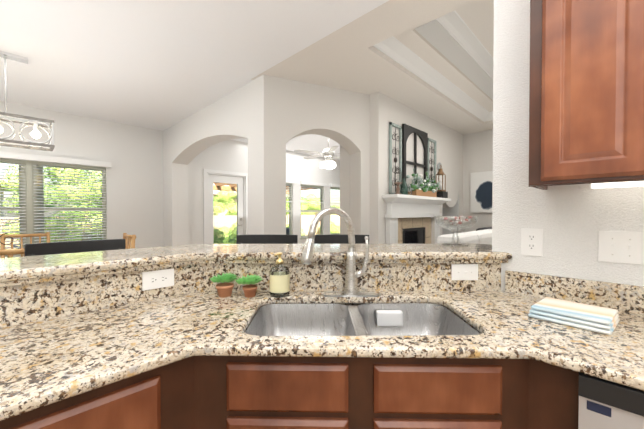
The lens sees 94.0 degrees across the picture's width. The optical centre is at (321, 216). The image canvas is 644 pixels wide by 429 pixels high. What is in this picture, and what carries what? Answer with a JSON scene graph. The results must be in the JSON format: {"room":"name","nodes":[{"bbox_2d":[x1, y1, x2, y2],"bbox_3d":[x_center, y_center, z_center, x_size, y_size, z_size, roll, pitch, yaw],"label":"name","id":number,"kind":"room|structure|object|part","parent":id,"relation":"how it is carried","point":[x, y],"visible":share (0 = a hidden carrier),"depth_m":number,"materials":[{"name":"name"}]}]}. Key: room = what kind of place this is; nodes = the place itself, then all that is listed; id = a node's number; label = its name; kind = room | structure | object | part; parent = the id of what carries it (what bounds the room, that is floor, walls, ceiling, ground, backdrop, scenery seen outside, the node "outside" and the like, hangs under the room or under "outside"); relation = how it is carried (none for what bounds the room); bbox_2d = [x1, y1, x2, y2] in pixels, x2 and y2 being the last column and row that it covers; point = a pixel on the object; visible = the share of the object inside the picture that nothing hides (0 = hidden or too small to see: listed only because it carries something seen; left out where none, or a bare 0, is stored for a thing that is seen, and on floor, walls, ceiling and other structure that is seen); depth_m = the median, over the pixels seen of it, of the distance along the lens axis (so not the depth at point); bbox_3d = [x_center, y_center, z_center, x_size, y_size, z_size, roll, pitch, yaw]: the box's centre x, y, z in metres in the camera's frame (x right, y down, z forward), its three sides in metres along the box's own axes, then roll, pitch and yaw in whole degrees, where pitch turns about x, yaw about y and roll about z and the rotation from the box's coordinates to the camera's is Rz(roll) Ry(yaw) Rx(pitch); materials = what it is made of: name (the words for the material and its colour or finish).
{"room":"kitchen","nodes":[
{"label":"kitchen","id":0,"kind":"room"},
{"bbox_2d":[0,101,163,248],"bbox_3d":[-4.999,-0.140,3.286,0.135,2.743,6.020,1,1,44],"label":"wall","id":1,"kind":"structure","parent":0,"point":[133,154],"depth_m":4.90,"materials":[{"name":"paint"}]},
{"bbox_2d":[0,151,110,257],"bbox_3d":[-4.058,-0.133,4.177,0.210,1.445,1.850,1,1,44],"label":"dining room window","id":2,"kind":"structure","parent":1,"relation":"in","point":[60,199],"depth_m":4.35,"materials":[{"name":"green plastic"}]},
{"bbox_3d":[-4.097,-0.111,4.209,0.110,1.340,0.060,1,1,44],"label":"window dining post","id":3,"kind":"part","parent":2,"relation":"part of","materials":[{"name":"beige plastic"}]},
{"bbox_2d":[163,74,263,245],"bbox_3d":[-1.684,-0.156,4.439,3.250,2.743,0.270,1,1,44],"label":"wall","id":4,"kind":"structure","parent":0,"point":[238,113],"depth_m":4.04,"materials":[{"name":"paint"}]},
{"bbox_2d":[0,0,493,159],"bbox_3d":[0.400,-1.809,2.292,9.200,0.620,12.200,1,1,44],"label":"ceiling","id":5,"kind":"structure","parent":0,"point":[162,65],"depth_m":2.84,"materials":[{"name":"paint"}]},
{"bbox_2d":[0,50,54,150],"bbox_3d":[-3.136,-1.085,2.555,0.272,0.832,1.265,1,1,44],"label":"pendant chandelier","id":6,"kind":"object","parent":5,"relation":"hanging from","point":[40,123],"visible":1,"depth_m":2.84,"materials":[{"name":"silver metal"}]},
{"bbox_2d":[294,138,339,169],"bbox_3d":[0.081,-1.170,5.505,1.217,0.742,1.274,1,1,44],"label":"ceiling fan","id":7,"kind":"object","parent":5,"relation":"hanging from","point":[328,154],"visible":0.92,"depth_m":5.39,"materials":[{"name":"silver metal"}]},
{"bbox_2d":[373,36,395,47],"bbox_3d":[1.858,-1.591,1.325,3.960,0.110,0.110,1,1,44],"label":"crown molding","id":8,"kind":"structure","parent":5,"relation":"attached to","point":[392,38],"depth_m":2.76,"materials":[{"name":"white wood"}]},
{"bbox_2d":[377,39,489,120],"bbox_3d":[1.592,-1.624,3.802,0.110,0.110,3.030,1,1,44],"label":"crown molding","id":9,"kind":"structure","parent":5,"relation":"attached to","point":[397,51],"depth_m":3.44,"materials":[{"name":"white"}]},
{"bbox_2d":[483,111,492,121],"bbox_3d":[4.076,-1.621,3.584,3.960,0.110,0.110,1,1,44],"label":"crown molding","id":10,"kind":"structure","parent":5,"relation":"attached to","point":[491,113],"depth_m":4.89,"materials":[{"name":"white"}]},
{"bbox_2d":[188,140,339,243],"bbox_3d":[-0.443,-0.198,7.550,0.140,2.743,5.910,1,1,44],"label":"wall","id":11,"kind":"structure","parent":0,"point":[230,155],"depth_m":6.18,"materials":[{"name":"paint"}]},
{"bbox_2d":[203,169,247,243],"bbox_3d":[-1.932,0.144,6.024,0.160,2.100,0.960,1,1,44],"label":"door","id":12,"kind":"structure","parent":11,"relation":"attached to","point":[225,205],"depth_m":6.00,"materials":[{"name":"white"}]},
{"bbox_2d":[286,180,295,234],"bbox_3d":[-0.992,-0.155,6.913,0.170,1.415,0.890,1,1,44],"label":"sunroom window","id":13,"kind":"structure","parent":11,"relation":"in","point":[289,191],"depth_m":7.18,"materials":[{"name":"beige plastic"}]},
{"bbox_2d":[300,181,326,238],"bbox_3d":[-0.243,-0.166,7.676,0.170,1.415,0.890,1,1,44],"label":"sunroom window","id":14,"kind":"structure","parent":11,"relation":"in","point":[312,193],"depth_m":7.67,"materials":[{"name":"beige plastic"}]},
{"bbox_2d":[330,184,339,233],"bbox_3d":[0.507,-0.176,8.440,0.170,1.415,0.890,1,1,44],"label":"sunroom window","id":15,"kind":"structure","parent":11,"relation":"in","point":[334,202],"depth_m":8.35,"materials":[{"name":"white glass"}]},
{"bbox_2d":[264,75,369,241],"bbox_3d":[-0.068,-0.145,3.602,1.333,2.743,0.270,0,1,-24],"label":"wall","id":16,"kind":"structure","parent":0,"point":[294,109],"depth_m":3.42,"materials":[{"name":"beige paint"}]},
{"bbox_2d":[340,92,462,243],"bbox_3d":[1.449,-0.162,4.882,0.620,2.743,2.807,1,1,44],"label":"wall","id":17,"kind":"structure","parent":0,"point":[385,110],"depth_m":4.05,"materials":[{"name":"beige paint"}]},
{"bbox_2d":[415,19,492,99],"bbox_3d":[2.967,-1.896,2.450,3.440,0.410,2.755,1,1,44],"label":"step","id":18,"kind":"structure","parent":0,"point":[440,38],"depth_m":3.39,"materials":[{"name":"white paint"}]},
{"bbox_2d":[436,11,492,79],"bbox_3d":[1.803,-2.056,3.603,0.120,0.120,2.430,1,1,44],"label":"crown molding","id":19,"kind":"structure","parent":18,"relation":"attached to","point":[457,28],"depth_m":3.40,"materials":[{"name":"white wood"}]},
{"bbox_2d":[462,130,492,231],"bbox_3d":[4.604,-0.148,3.841,5.340,2.743,0.130,1,1,44],"label":"wall","id":20,"kind":"structure","parent":0,"point":[477,151],"depth_m":5.49,"materials":[{"name":"beige paint"}]},
{"bbox_2d":[470,171,492,212],"bbox_3d":[3.021,-0.441,5.272,0.770,0.730,0.038,1,1,44],"label":"canvas art","id":21,"kind":"object","parent":20,"relation":"attached to","point":[481,192],"visible":0.29,"depth_m":5.40},
{"bbox_2d":[492,0,643,290],"bbox_3d":[2.174,-0.099,0.184,3.683,2.743,0.155,1,1,44],"label":"wall","id":22,"kind":"structure","parent":0,"point":[572,221],"depth_m":1.32,"materials":[{"name":"white paint"}]},
{"bbox_2d":[521,228,542,255],"bbox_3d":[0.914,0.110,1.309,0.078,0.117,0.008,1,1,44],"label":"outlet","id":23,"kind":"object","parent":22,"relation":"attached to","point":[532,242],"visible":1,"depth_m":1.31,"materials":[{"name":"white plastic"}]},
{"bbox_2d":[505,270,643,313],"bbox_3d":[1.598,0.303,0.631,2.122,0.096,0.020,1,1,44],"label":"backsplash","id":24,"kind":"structure","parent":22,"relation":"attached to","point":[623,297],"depth_m":1.19,"materials":[{"name":"beige stone"}]},
{"bbox_2d":[529,0,643,189],"bbox_3d":[0.937,-0.644,1.053,0.305,1.074,0.324,1,1,44],"label":"upper cabinet","id":25,"kind":"object","parent":22,"relation":"attached to","point":[586,105],"visible":1,"depth_m":0.93,"materials":[{"name":"brown wood"}]},
{"bbox_2d":[591,181,643,188],"bbox_3d":[1.615,-0.113,0.505,1.730,0.029,0.080,1,1,44],"label":"under-cabinet light","id":26,"kind":"object","parent":25,"relation":"attached to","point":[619,184],"visible":0.6,"depth_m":1.04,"materials":[{"name":"white plastic"}]},
{"bbox_2d":[598,231,643,264],"bbox_3d":[1.108,0.112,1.113,0.124,0.117,0.016,1,1,44],"label":"double light switch","id":27,"kind":"object","parent":22,"relation":"attached to","point":[621,246],"visible":1,"depth_m":1.11,"materials":[{"name":"white plastic"}]},
{"bbox_3d":[0.364,1.269,2.369,9.300,0.050,12.200,1,1,44],"label":"floor","id":28,"kind":"structure","parent":0,"visible":0},
{"bbox_2d":[0,248,24,257],"bbox_3d":[-2.276,0.729,2.362,0.512,1.032,0.460,1,1,44],"label":"dining chair","id":29,"kind":"object","parent":28,"relation":"on","point":[8,252],"depth_m":2.10,"materials":[{"name":"brown wood"}]},
{"bbox_2d":[0,232,49,257],"bbox_3d":[-3.412,0.714,3.477,0.512,1.032,0.460,1,1,44],"label":"dining chair","id":30,"kind":"object","parent":28,"relation":"on","point":[39,235],"visible":0.29,"depth_m":3.60,"materials":[{"name":"brown wood"}]},
{"bbox_2d":[24,239,124,255],"bbox_3d":[-1.240,0.697,1.575,0.447,1.115,0.460,1,1,44],"label":"stool","id":31,"kind":"object","parent":28,"relation":"on","point":[36,249],"visible":0.21,"depth_m":1.69,"materials":[{"name":"black paint"}]},
{"bbox_2d":[0,260,195,327],"bbox_3d":[-1.391,0.736,0.661,0.180,1.060,2.313,1,1,44],"label":"wall","id":32,"kind":"structure","parent":28,"relation":"on","point":[29,300],"depth_m":1.08,"materials":[{"name":"stone"}]},
{"bbox_2d":[142,268,173,290],"bbox_3d":[-0.687,0.262,1.264,0.008,0.075,0.122,1,1,44],"label":"outlet","id":33,"kind":"object","parent":32,"relation":"attached to","point":[156,279],"visible":1,"depth_m":1.26,"materials":[{"name":"white plastic"}]},
{"bbox_2d":[0,244,511,281],"bbox_3d":[-0.667,0.186,0.815,1.416,0.035,3.560,1,1,44],"label":"bar","id":34,"kind":"object","parent":32,"relation":"on","point":[26,267],"visible":0.77,"depth_m":1.35,"materials":[{"name":"beige stone"}]},
{"bbox_2d":[434,216,477,245],"bbox_3d":[0.745,0.076,1.677,0.228,0.162,0.228,1,1,44],"label":"crystal bowl","id":35,"kind":"object","parent":34,"relation":"on","point":[459,225],"visible":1,"depth_m":1.62,"materials":[{"name":"clear glass"}]},
{"bbox_2d":[123,233,135,248],"bbox_3d":[-2.413,0.715,3.345,0.460,1.032,0.512,1,1,44],"label":"dining chair","id":36,"kind":"object","parent":28,"relation":"on","point":[129,240],"visible":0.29,"depth_m":3.47,"materials":[{"name":"brown wood"}]},
{"bbox_2d":[236,235,297,243],"bbox_3d":[-0.396,0.691,2.009,0.460,1.115,0.447,0,1,-1],"label":"stool","id":37,"kind":"object","parent":28,"relation":"on","point":[266,239],"visible":0.08,"depth_m":2.19,"materials":[{"name":"black paint"}]},
{"bbox_2d":[0,356,643,428],"bbox_3d":[0.099,0.836,-0.166,3.135,0.884,3.220,1,1,44],"label":"base cabinet","id":38,"kind":"object","parent":28,"relation":"on","point":[234,392],"visible":0.98,"depth_m":0.83,"materials":[{"name":"brown wood"}]},
{"bbox_2d":[0,291,643,420],"bbox_3d":[0.105,0.378,-0.162,3.140,0.030,3.244,1,1,44],"label":"countertop","id":39,"kind":"structure","parent":38,"relation":"on","point":[45,362],"depth_m":0.84,"materials":[{"name":"beige stone"}]},
{"bbox_2d":[210,273,237,296],"bbox_3d":[-0.424,0.296,1.304,0.116,0.094,0.126,1,1,44],"label":"succulent pot","id":40,"kind":"object","parent":39,"relation":"on","point":[224,289],"visible":1,"depth_m":1.28,"materials":[{"name":"brown ceramic"}]},
{"bbox_2d":[235,274,262,297],"bbox_3d":[-0.312,0.299,1.296,0.116,0.088,0.126,1,1,44],"label":"succulent pot","id":41,"kind":"object","parent":39,"relation":"on","point":[249,291],"visible":1,"depth_m":1.28,"materials":[{"name":"brown ceramic"}]},
{"bbox_2d":[270,252,289,297],"bbox_3d":[-0.185,0.249,1.313,0.087,0.187,0.087,1,1,44],"label":"soap bottle","id":42,"kind":"object","parent":39,"relation":"on","point":[280,282],"visible":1,"depth_m":1.29,"materials":[{"name":"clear glass"}]},
{"bbox_2d":[301,207,380,296],"bbox_3d":[0.080,0.151,1.267,0.202,0.384,0.339,1,1,44],"label":"faucet","id":43,"kind":"object","parent":39,"relation":"on","point":[351,288],"visible":1,"depth_m":1.29,"materials":[{"name":"silver metal"}]},
{"bbox_2d":[245,303,479,335],"bbox_3d":[0.129,0.468,1.092,0.764,0.184,0.404,0,1,-1],"label":"sink","id":44,"kind":"object","parent":39,"relation":"in","point":[347,320],"visible":0.31,"depth_m":1.28,"materials":[{"name":"grey metal"}]},
{"bbox_2d":[528,297,619,334],"bbox_3d":[0.850,0.326,1.017,0.190,0.038,0.210,-1,1,-40],"label":"folded towel","id":45,"kind":"object","parent":39,"relation":"on","point":[602,320],"visible":0.98,"depth_m":0.98,"materials":[{"name":"white fabric"}]},
{"bbox_2d":[578,372,643,428],"bbox_3d":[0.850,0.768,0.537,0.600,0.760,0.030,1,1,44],"label":"dishwasher","id":46,"kind":"object","parent":38,"relation":"in","point":[602,404],"depth_m":0.70,"materials":[{"name":"white metal"}]},
{"bbox_2d":[196,260,463,331],"bbox_3d":[0.073,0.726,1.443,0.780,1.060,1.005,1,1,44],"label":"wall","id":47,"kind":"structure","parent":28,"relation":"on","point":[320,275],"depth_m":1.39,"materials":[{"name":"stone"}]},
{"bbox_2d":[451,264,477,279],"bbox_3d":[0.661,0.256,1.391,0.090,0.075,0.090,1,1,44],"label":"switch","id":48,"kind":"object","parent":47,"relation":"attached to","point":[464,271],"visible":1,"depth_m":1.39,"materials":[{"name":"white plastic"}]},
{"bbox_2d":[314,234,368,243],"bbox_3d":[0.124,0.691,2.013,0.460,1.115,0.447,0,1,-1],"label":"stool","id":49,"kind":"object","parent":28,"relation":"on","point":[334,239],"visible":0.19,"depth_m":2.20,"materials":[{"name":"black paint"}]},
{"bbox_2d":[382,194,450,243],"bbox_3d":[1.387,0.469,4.227,0.216,1.502,1.620,1,1,44],"label":"fireplace mantel","id":50,"kind":"object","parent":28,"relation":"on","point":[410,219],"visible":0.31,"depth_m":4.15,"materials":[{"name":"white wood"}]},
{"bbox_2d":[389,122,401,193],"bbox_3d":[0.956,-0.738,3.898,0.022,0.919,0.280,1,1,44],"label":"panel","id":51,"kind":"object","parent":50,"relation":"on","point":[391,124],"visible":0.85,"depth_m":3.87,"materials":[{"name":"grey metal"}]},
{"bbox_2d":[402,124,427,181],"bbox_3d":[1.332,-0.768,4.279,0.030,0.969,0.700,1,1,44],"label":"arch frame","id":52,"kind":"object","parent":50,"relation":"on","point":[407,130],"visible":0.83,"depth_m":4.26,"materials":[{"name":"black paint"}]},
{"bbox_2d":[394,162,447,197],"bbox_3d":[1.468,-0.581,4.298,0.209,0.594,1.615,1,1,44],"label":"decorations","id":53,"kind":"object","parent":50,"relation":"on","point":[424,187],"visible":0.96,"depth_m":4.11,"materials":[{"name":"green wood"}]},
{"bbox_2d":[427,138,435,183],"bbox_3d":[1.702,-0.743,4.658,0.022,0.909,0.280,1,1,44],"label":"panel","id":54,"kind":"object","parent":50,"relation":"on","point":[434,142],"visible":0.67,"depth_m":4.67,"materials":[{"name":"grey metal"}]},
{"bbox_2d":[437,229,491,244],"bbox_3d":[1.767,0.698,2.980,1.065,1.075,1.950,1,1,44],"label":"sofa","id":55,"kind":"object","parent":28,"relation":"on","point":[479,237],"visible":0.06,"depth_m":2.80,"materials":[{"name":"fabric"}]},
{"bbox_2d":[464,260,487,333],"bbox_3d":[0.819,0.725,1.539,0.150,1.060,0.176,1,1,44],"label":"wall","id":56,"kind":"structure","parent":28,"relation":"on","point":[481,284],"depth_m":1.40,"materials":[{"name":"stone"}]},
{"bbox_2d":[476,227,491,230],"bbox_3d":[2.685,0.688,4.286,0.785,1.060,0.800,1,1,44],"label":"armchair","id":57,"kind":"object","parent":28,"relation":"on","point":[484,228],"visible":0.04,"depth_m":4.22,"materials":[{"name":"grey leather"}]},
{"bbox_2d":[488,260,507,290],"bbox_3d":[0.833,0.476,1.399,0.057,0.560,0.002,1,1,44],"label":"wall","id":58,"kind":"structure","parent":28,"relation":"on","point":[494,266],"depth_m":1.40,"materials":[{"name":"stone"}]},
{"bbox_3d":[-3.187,0.861,2.558,1.000,0.760,1.600,1,1,44],"label":"dining table","id":59,"kind":"object","parent":28,"relation":"on","visible":0},
{"bbox_2d":[0,233,13,244],"bbox_3d":[-2.954,0.314,2.503,0.240,0.334,1.060,1,1,44],"label":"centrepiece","id":60,"kind":"object","parent":59,"relation":"on","point":[5,238],"visible":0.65,"depth_m":2.71,"materials":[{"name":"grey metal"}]}
]}

